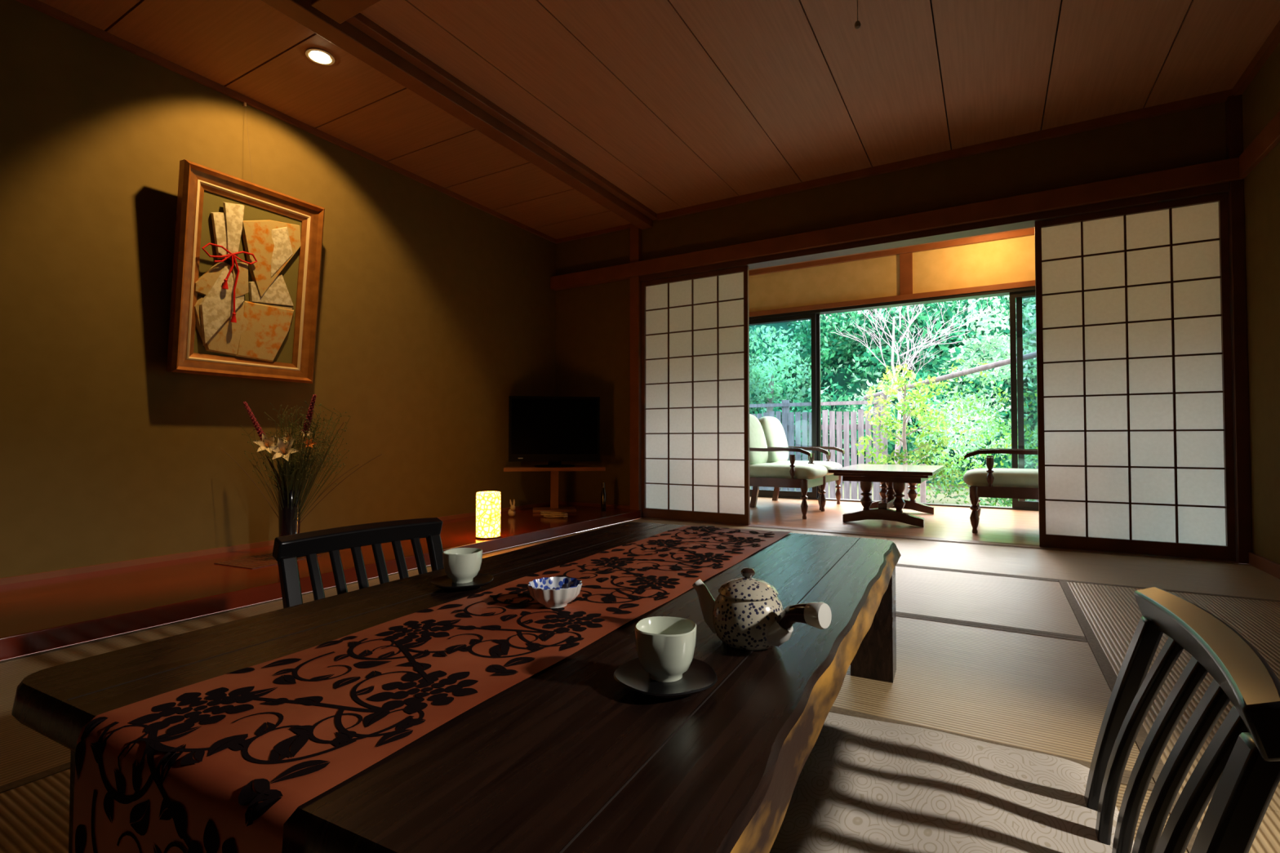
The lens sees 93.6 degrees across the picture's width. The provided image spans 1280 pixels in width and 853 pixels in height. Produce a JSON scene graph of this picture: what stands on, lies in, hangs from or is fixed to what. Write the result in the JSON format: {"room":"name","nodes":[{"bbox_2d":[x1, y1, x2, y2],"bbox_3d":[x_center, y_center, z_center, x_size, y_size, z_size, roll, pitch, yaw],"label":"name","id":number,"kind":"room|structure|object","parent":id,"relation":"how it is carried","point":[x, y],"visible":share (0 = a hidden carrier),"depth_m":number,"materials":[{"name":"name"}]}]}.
{"room":"traditional dwelling","nodes":[
{"label":"traditional dwelling","id":0,"kind":"room"},
{"bbox_2d":[0,0,555,577],"bbox_3d":[-2.226,-0.540,2.646,0.100,2.600,5.900,-1,-2,30],"label":"wall","id":1,"kind":"structure","parent":0,"point":[435,309],"depth_m":2.78,"materials":[{"name":"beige paint"}]},
{"bbox_2d":[242,102,252,177],"bbox_3d":[-1.932,-1.384,2.968,0.101,0.462,0.010,-1,-2,30],"label":"hanging wire","id":2,"kind":"object","parent":1,"relation":"hanging from","point":[244,104],"visible":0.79,"depth_m":2.99,"materials":[{"name":"brown"}]},
{"bbox_2d":[166,159,324,383],"bbox_3d":[-1.879,-0.700,2.921,0.149,0.930,0.640,-1,-2,30],"label":"picture","id":3,"kind":"object","parent":2,"relation":"hanging from","point":[246,274],"visible":1,"depth_m":2.88,"materials":[{"name":"beige wood"}]},
{"bbox_2d":[0,501,630,585],"bbox_3d":[-1.838,0.585,2.422,0.770,0.030,5.750,-1,-2,30],"label":"baseboard","id":4,"kind":"structure","parent":1,"relation":"attached to","point":[18,579],"depth_m":2.69,"materials":[{"name":"brown wood"}]},
{"bbox_2d":[0,504,640,661],"bbox_3d":[-1.795,0.624,2.396,0.870,0.062,5.749,-1,-2,30],"label":"ledge","id":5,"kind":"object","parent":1,"relation":"attached to","point":[38,615],"visible":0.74,"depth_m":2.22,"materials":[{"name":"red wood"}]},
{"bbox_2d":[213,552,320,568],"bbox_3d":[-1.673,0.600,2.714,0.260,0.004,0.320,-1,-1,25],"label":"woven mat","id":6,"kind":"object","parent":5,"relation":"on","point":[264,560],"visible":0.69,"depth_m":2.65,"materials":[{"name":"brown wicker"}]},
{"bbox_2d":[219,394,382,537],"bbox_3d":[-1.596,0.225,2.804,0.775,0.749,0.333,0,-1,-2],"label":"flower vase","id":7,"kind":"object","parent":6,"relation":"on","point":[293,481],"visible":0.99,"depth_m":2.79,"materials":[{"name":"black ceramic"}]},
{"bbox_2d":[475,491,500,539],"bbox_3d":[-0.838,0.488,3.323,0.134,0.250,0.134,-1,-2,30],"label":"table lamp","id":8,"kind":"object","parent":5,"relation":"on","point":[487,503],"visible":1,"depth_m":3.27,"materials":[{"name":"yellow"}]},
{"bbox_2d":[507,499,515,516],"bbox_3d":[-0.904,0.575,4.245,0.050,0.123,0.097,1,-1,-25],"label":"rabbit figurine","id":9,"kind":"object","parent":5,"relation":"on","point":[511,512],"visible":1,"depth_m":4.22,"materials":[{"name":"beige ceramic"}]},
{"bbox_2d":[540,511,568,517],"bbox_3d":[-0.604,0.617,4.228,0.221,0.034,0.140,-1,-2,30],"label":"coiled cable","id":10,"kind":"object","parent":5,"relation":"on","point":[554,514],"visible":1,"depth_m":4.19,"materials":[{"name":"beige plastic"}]},
{"bbox_2d":[503,465,605,513],"bbox_3d":[-0.659,0.474,4.620,0.740,0.338,0.430,0,-1,-10],"label":"tv stand","id":11,"kind":"object","parent":5,"relation":"on","point":[553,507],"visible":0.95,"depth_m":4.48,"materials":[{"name":"brown wood"}]},
{"bbox_2d":[508,395,599,467],"bbox_3d":[-0.644,0.038,4.546,0.680,0.530,0.300,0,-1,-10],"label":"television","id":12,"kind":"object","parent":11,"relation":"on","point":[554,430],"visible":1,"depth_m":4.52,"materials":[{"name":"black plastic"}]},
{"bbox_2d":[600,482,606,511],"bbox_3d":[-0.278,0.536,4.587,0.040,0.216,0.040,-1,-2,30],"label":"bottle","id":13,"kind":"object","parent":5,"relation":"on","point":[603,495],"visible":1,"depth_m":4.57,"materials":[{"name":"black glass"}]},
{"bbox_2d":[15,0,630,244],"bbox_3d":[-1.838,-1.639,2.473,0.770,0.030,5.750,-1,-2,30],"label":"trim","id":14,"kind":"structure","parent":1,"relation":"attached to","point":[37,5],"depth_m":3.06,"materials":[{"name":"brown wood"}]},
{"bbox_2d":[0,518,1279,852],"bbox_3d":[0.041,0.669,1.293,3.410,0.081,5.700,-1,-2,30],"label":"floor","id":15,"kind":"structure","parent":0,"point":[1023,648],"depth_m":1.71,"materials":[{"name":"beige"}]},
{"bbox_2d":[271,517,444,608],"bbox_3d":[-0.450,0.424,1.247,0.475,0.408,0.390,-1,-2,34],"label":"chair","id":16,"kind":"object","parent":15,"relation":"on","point":[286,549],"visible":0.3,"depth_m":1.32,"materials":[{"name":"black paint"}]},
{"bbox_2d":[11,522,901,852],"bbox_3d":[-0.011,0.467,1.189,0.875,0.320,1.550,-1,-1,27],"label":"table","id":17,"kind":"object","parent":15,"relation":"on","point":[567,757],"visible":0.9,"depth_m":0.62,"materials":[{"name":"brown wood"}]},
{"bbox_2d":[72,525,791,852],"bbox_3d":[-0.057,0.426,1.200,0.350,0.248,1.564,-1,-1,27],"label":"table runner","id":18,"kind":"object","parent":17,"relation":"on","point":[220,764],"visible":0.94,"depth_m":0.62,"materials":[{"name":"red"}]},
{"bbox_2d":[527,577,582,608],"bbox_3d":[-0.142,0.280,1.007,0.092,0.037,0.090,-1,-2,30],"label":"candy bowl","id":19,"kind":"object","parent":18,"relation":"on","point":[551,592],"visible":1,"depth_m":0.99,"materials":[{"name":"white ceramic"}]},
{"bbox_2d":[429,573,493,591],"bbox_3d":[-0.337,0.298,1.146,0.117,0.014,0.118,-1,-2,30],"label":"saucer","id":20,"kind":"object","parent":17,"relation":"on","point":[443,582],"visible":0.84,"depth_m":1.13,"materials":[{"name":"black ceramic"}]},
{"bbox_2d":[442,547,482,583],"bbox_3d":[-0.338,0.266,1.147,0.072,0.057,0.072,-1,-2,30],"label":"tea cup","id":21,"kind":"object","parent":20,"relation":"on","point":[461,565],"visible":1,"depth_m":1.12,"materials":[{"name":"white ceramic"}]},
{"bbox_2d":[613,657,717,697],"bbox_3d":[0.030,0.288,0.686,0.117,0.014,0.118,-1,-2,30],"label":"saucer","id":22,"kind":"object","parent":17,"relation":"on","point":[700,677],"visible":0.67,"depth_m":0.67,"materials":[{"name":"black ceramic"}]},
{"bbox_2d":[634,616,696,682],"bbox_3d":[0.029,0.256,0.687,0.072,0.057,0.072,-1,-2,30],"label":"tea cup","id":23,"kind":"object","parent":22,"relation":"on","point":[665,646],"visible":1,"depth_m":0.66,"materials":[{"name":"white ceramic"}]},
{"bbox_2d":[692,567,831,650],"bbox_3d":[0.163,0.247,0.818,0.098,0.102,0.202,1,-2,-42],"label":"teapot","id":24,"kind":"object","parent":17,"relation":"on","point":[748,613],"visible":1,"depth_m":0.79,"materials":[{"name":"ceramic"}]},
{"bbox_2d":[1084,586,1279,852],"bbox_3d":[0.408,0.413,0.728,0.485,0.408,0.416,-1,-2,30],"label":"chair","id":25,"kind":"object","parent":15,"relation":"on","point":[1239,768],"visible":0.91,"depth_m":0.60,"materials":[{"name":"black paint"}]},
{"bbox_2d":[768,711,1134,852],"bbox_3d":[0.381,0.550,0.808,0.500,0.093,0.580,-1,-1,27],"label":"floor cushion","id":26,"kind":"object","parent":25,"relation":"on","point":[864,785],"visible":0.76,"depth_m":0.82,"materials":[{"name":"fabric"}]},
{"bbox_2d":[38,0,1279,239],"bbox_3d":[-0.322,-1.719,1.589,4.280,0.090,5.750,-1,-2,30],"label":"ceiling","id":27,"kind":"structure","parent":0,"point":[674,104],"depth_m":2.84,"materials":[{"name":"brown wood"}]},
{"bbox_2d":[305,47,334,65],"bbox_3d":[-1.423,-1.640,2.676,0.116,0.020,0.116,-1,-2,30],"label":"recessed light","id":28,"kind":"object","parent":27,"relation":"in","point":[321,56],"visible":1,"depth_m":2.66,"materials":[{"name":"beige"}]},
{"bbox_2d":[311,0,381,23],"bbox_3d":[0.203,-1.659,1.495,3.280,0.105,0.120,-1,-2,30],"label":"cross beam","id":29,"kind":"structure","parent":27,"relation":"attached to","point":[340,11],"depth_m":2.28,"materials":[{"name":"brown wood"}]},
{"bbox_2d":[261,0,657,229],"bbox_3d":[-1.371,-1.661,2.201,0.150,0.120,5.750,-1,-2,30],"label":"ceiling beam","id":30,"kind":"structure","parent":27,"relation":"attached to","point":[358,35],"depth_m":2.96,"materials":[{"name":"brown wood"}]},
{"bbox_2d":[854,0,861,29],"bbox_3d":[0.701,-1.489,1.941,0.040,0.415,0.040,-1,-2,30],"label":"pull cord","id":31,"kind":"object","parent":27,"relation":"hanging from","point":[857,24],"visible":1,"depth_m":1.93,"materials":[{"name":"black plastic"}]},
{"bbox_2d":[555,102,1226,526],"bbox_3d":[1.497,-0.512,3.863,5.100,2.600,0.060,-1,-2,30],"label":"wall","id":32,"kind":"structure","parent":0,"point":[593,322],"depth_m":4.11,"materials":[{"name":"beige paint"}]},
{"bbox_2d":[630,223,641,517],"bbox_3d":[-0.013,-0.443,4.727,0.080,2.300,0.130,-1,-2,30],"label":"trim","id":33,"kind":"structure","parent":32,"relation":"attached to","point":[635,232],"depth_m":4.67,"materials":[{"name":"brown wood"}]},
{"bbox_2d":[640,266,750,524],"bbox_3d":[0.392,-0.218,4.462,0.870,1.827,0.028,-1,-2,30],"label":"door","id":34,"kind":"structure","parent":32,"relation":"in","point":[695,328],"depth_m":4.45,"materials":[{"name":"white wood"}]},
{"bbox_2d":[550,156,1245,290],"bbox_3d":[1.129,-1.236,4.063,4.280,0.105,0.155,-1,-2,30],"label":"trim","id":35,"kind":"structure","parent":32,"relation":"attached to","point":[1224,171],"depth_m":3.59,"materials":[{"name":"brown wood"}]},
{"bbox_2d":[639,182,1230,281],"bbox_3d":[1.485,-1.167,3.877,3.380,0.040,0.135,-1,-2,30],"label":"trim","id":36,"kind":"structure","parent":32,"relation":"attached to","point":[1023,221],"depth_m":3.64,"materials":[{"name":"brown wood"}]},
{"bbox_2d":[638,516,1238,563],"bbox_3d":[1.474,0.700,3.815,3.380,0.034,0.100,-1,-2,30],"label":"trim","id":37,"kind":"structure","parent":32,"relation":"attached to","point":[750,525],"depth_m":3.61,"materials":[{"name":"brown wood"}]},
{"bbox_2d":[657,19,1279,220],"bbox_3d":[0.896,-1.657,2.682,3.280,0.045,2.630,-1,-2,30],"label":"trim","id":38,"kind":"structure","parent":32,"relation":"attached to","point":[1273,40],"depth_m":3.42,"materials":[{"name":"brown wood"}]},
{"bbox_2d":[1034,191,1235,561],"bbox_3d":[2.582,-0.247,3.183,0.803,1.827,0.028,-1,-2,30],"label":"door","id":39,"kind":"structure","parent":32,"relation":"in","point":[1135,394],"depth_m":3.17,"materials":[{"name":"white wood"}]},
{"bbox_2d":[748,226,1034,271],"bbox_3d":[2.047,-1.726,4.832,5.100,0.030,2.120,-1,-2,30],"label":"ceiling","id":40,"kind":"structure","parent":0,"point":[1032,227],"depth_m":5.69,"materials":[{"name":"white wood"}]},
{"bbox_2d":[748,235,1035,311],"bbox_3d":[2.572,-1.500,5.725,5.100,0.540,0.080,-1,-2,30],"label":"wall","id":41,"kind":"structure","parent":0,"point":[1009,260],"depth_m":5.76,"materials":[{"name":"beige paint"}]},
{"bbox_2d":[749,313,817,497],"bbox_3d":[1.073,-0.203,6.520,1.660,1.876,0.030,-1,-2,30],"label":"window","id":42,"kind":"structure","parent":41,"relation":"in","point":[812,317],"depth_m":6.12,"materials":[{"name":"black metal"}]},
{"bbox_2d":[749,313,821,497],"bbox_3d":[1.126,-0.203,6.541,1.650,1.876,0.030,-1,-2,30],"label":"window","id":43,"kind":"structure","parent":41,"relation":"in","point":[818,316],"depth_m":6.13,"materials":[{"name":"black metal"}]},
{"bbox_2d":[748,228,1035,316],"bbox_3d":[2.559,-1.441,5.702,5.100,0.500,0.130,-1,-2,30],"label":"trim","id":44,"kind":"structure","parent":41,"relation":"attached to","point":[905,254],"depth_m":5.69,"materials":[{"name":"brown wood"}]},
{"bbox_2d":[749,285,1035,319],"bbox_3d":[2.562,-1.176,5.700,5.100,0.030,0.120,-1,-2,30],"label":"trim","id":45,"kind":"structure","parent":41,"relation":"attached to","point":[1006,291],"depth_m":5.69,"materials":[{"name":"black wood"}]},
{"bbox_2d":[1008,289,1038,509],"bbox_3d":[3.982,-0.242,4.820,1.720,1.876,0.030,-1,-2,30],"label":"window","id":46,"kind":"structure","parent":41,"relation":"in","point":[1015,503],"depth_m":5.23,"materials":[{"name":"black metal"}]},
{"bbox_2d":[1015,296,1038,502],"bbox_3d":[4.035,-0.241,4.841,1.690,1.876,0.030,-1,-2,30],"label":"window","id":47,"kind":"structure","parent":41,"relation":"in","point":[1019,300],"depth_m":5.25,"materials":[{"name":"black metal"}]},
{"bbox_2d":[750,497,1039,545],"bbox_3d":[2.037,0.749,4.759,5.100,0.078,2.100,-1,-2,30],"label":"floor","id":48,"kind":"structure","parent":0,"point":[1002,526],"depth_m":4.42,"materials":[{"name":"brown wood"}]},
{"bbox_2d":[749,413,829,519],"bbox_3d":[1.124,0.302,5.013,0.784,0.828,0.636,-1,-2,30],"label":"armchair","id":49,"kind":"object","parent":48,"relation":"on","point":[804,477],"visible":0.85,"depth_m":4.78,"materials":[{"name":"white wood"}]},
{"bbox_2d":[755,416,844,510],"bbox_3d":[1.440,0.315,5.594,0.784,0.828,0.636,-1,-2,32],"label":"armchair","id":50,"kind":"object","parent":48,"relation":"on","point":[774,432],"visible":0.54,"depth_m":5.58,"materials":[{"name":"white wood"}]},
{"bbox_2d":[827,463,944,527],"bbox_3d":[1.951,0.513,4.676,0.680,0.390,1.200,-1,-2,30],"label":"coffee table","id":51,"kind":"object","parent":48,"relation":"on","point":[892,478],"visible":1,"depth_m":4.32,"materials":[{"name":"brown wood"}]},
{"bbox_2d":[750,495,1039,511],"bbox_3d":[2.562,0.738,5.657,5.100,0.042,0.120,-1,-2,30],"label":"trim","id":52,"kind":"structure","parent":48,"relation":"on","point":[815,499],"depth_m":5.49,"materials":[{"name":"black wood"}]},
{"bbox_2d":[963,448,1038,533],"bbox_3d":[2.593,0.279,3.993,0.784,0.828,0.636,-1,-2,30],"label":"armchair","id":53,"kind":"object","parent":48,"relation":"on","point":[989,482],"visible":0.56,"depth_m":3.85,"materials":[{"name":"white fabric"}]},
{"bbox_2d":[1241,42,1279,564],"bbox_3d":[1.556,-0.590,0.436,0.100,2.600,5.900,-1,-2,30],"label":"wall","id":54,"kind":"structure","parent":0,"point":[1261,98],"depth_m":2.74,"materials":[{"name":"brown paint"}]},
{"bbox_2d":[1225,94,1252,564],"bbox_3d":[2.962,-0.482,2.989,0.050,2.300,0.130,-1,-2,30],"label":"trim","id":55,"kind":"structure","parent":54,"relation":"attached to","point":[1233,104],"depth_m":2.94,"materials":[{"name":"brown wood"}]},
{"bbox_2d":[1239,110,1279,177],"bbox_3d":[2.327,-1.285,1.896,0.025,0.105,2.370,-1,-2,30],"label":"trim","id":56,"kind":"structure","parent":54,"relation":"attached to","point":[1268,137],"depth_m":2.70,"materials":[{"name":"brown wood"}]},
{"bbox_2d":[1248,551,1279,579],"bbox_3d":[1.506,0.580,0.439,0.015,0.060,5.700,-1,-2,30],"label":"baseboard","id":57,"kind":"structure","parent":54,"relation":"attached to","point":[1273,568],"depth_m":2.73,"materials":[{"name":"brown wood"}]},
{"label":"outside","id":58,"kind":"structure","parent":0,"visible":0},
{"bbox_2d":[750,482,1036,506],"bbox_3d":[6.567,1.415,17.157,38.000,0.150,23.700,-1,-2,30],"label":"ground","id":59,"kind":"structure","parent":58,"point":[950,500],"depth_m":10.25,"materials":[{"name":"plant"}]},
{"bbox_2d":[749,324,811,489],"bbox_3d":[1.919,-0.554,11.445,3.063,3.535,1.852,-1,-2,30],"label":"tree","id":60,"kind":"object","parent":59,"relation":"on","point":[757,370],"visible":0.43,"depth_m":10.84,"materials":[{"name":"green plant"}]},
{"bbox_2d":[749,396,881,500],"bbox_3d":[0.878,0.396,9.731,5.690,1.550,0.120,-1,-2,30],"label":"fence","id":61,"kind":"object","parent":59,"relation":"on","point":[788,418],"visible":0.14,"depth_m":8.56,"materials":[{"name":"brown wood"}]},
{"bbox_2d":[749,295,1038,484],"bbox_3d":[6.045,-1.552,16.277,28.176,7.261,9.303,-1,-1,29],"label":"hillside trees","id":62,"kind":"object","parent":59,"relation":"on","point":[846,365],"visible":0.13,"depth_m":15.45,"materials":[{"name":"green plant"}]},
{"bbox_2d":[855,363,964,499],"bbox_3d":[3.089,0.196,7.040,1.052,1.831,1.086,0,-1,-8],"label":"shrub","id":63,"kind":"object","parent":59,"relation":"on","point":[901,381],"visible":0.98,"depth_m":6.92,"materials":[{"name":"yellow plant"}]},
{"bbox_2d":[833,299,997,464],"bbox_3d":[3.799,-0.757,8.545,1.945,3.811,1.275,0,-1,-15],"label":"tree","id":64,"kind":"object","parent":59,"relation":"on","point":[900,397],"visible":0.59,"depth_m":8.46,"materials":[{"name":"grey plant"}]},
{"bbox_2d":[848,295,1036,461],"bbox_3d":[5.777,-0.850,9.075,5.142,2.841,1.434,-1,-2,30],"label":"tree","id":65,"kind":"object","parent":59,"relation":"on","point":[1003,349],"visible":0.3,"depth_m":9.26,"materials":[{"name":"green plant"}]},
{"bbox_2d":[863,351,1036,464],"bbox_3d":[3.732,0.127,6.940,0.068,1.961,2.680,1,-2,-32],"label":"handrail","id":66,"kind":"object","parent":59,"relation":"on","point":[1032,355],"visible":0.33,"depth_m":7.04,"materials":[{"name":"brown wood"}]},
{"bbox_2d":[902,357,1038,506],"bbox_3d":[4.956,0.249,7.674,3.050,2.287,1.462,-1,-2,30],"label":"shrub","id":67,"kind":"object","parent":59,"relation":"on","point":[1007,437],"visible":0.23,"depth_m":7.96,"materials":[{"name":"green plant"}]},
{"bbox_2d":[920,464,1038,502],"bbox_3d":[3.412,0.737,6.043,1.081,0.700,0.060,-1,-1,25],"label":"stakes","id":68,"kind":"object","parent":59,"relation":"on","point":[922,486],"visible":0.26,"depth_m":6.23,"materials":[{"name":"wood"}]},
{"bbox_2d":[979,465,1035,506],"bbox_3d":[4.152,0.808,6.447,1.137,0.772,0.847,-1,-2,30],"label":"shrub","id":69,"kind":"object","parent":59,"relation":"on","point":[1007,502],"visible":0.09,"depth_m":6.50,"materials":[{"name":"green plant"}]}
]}

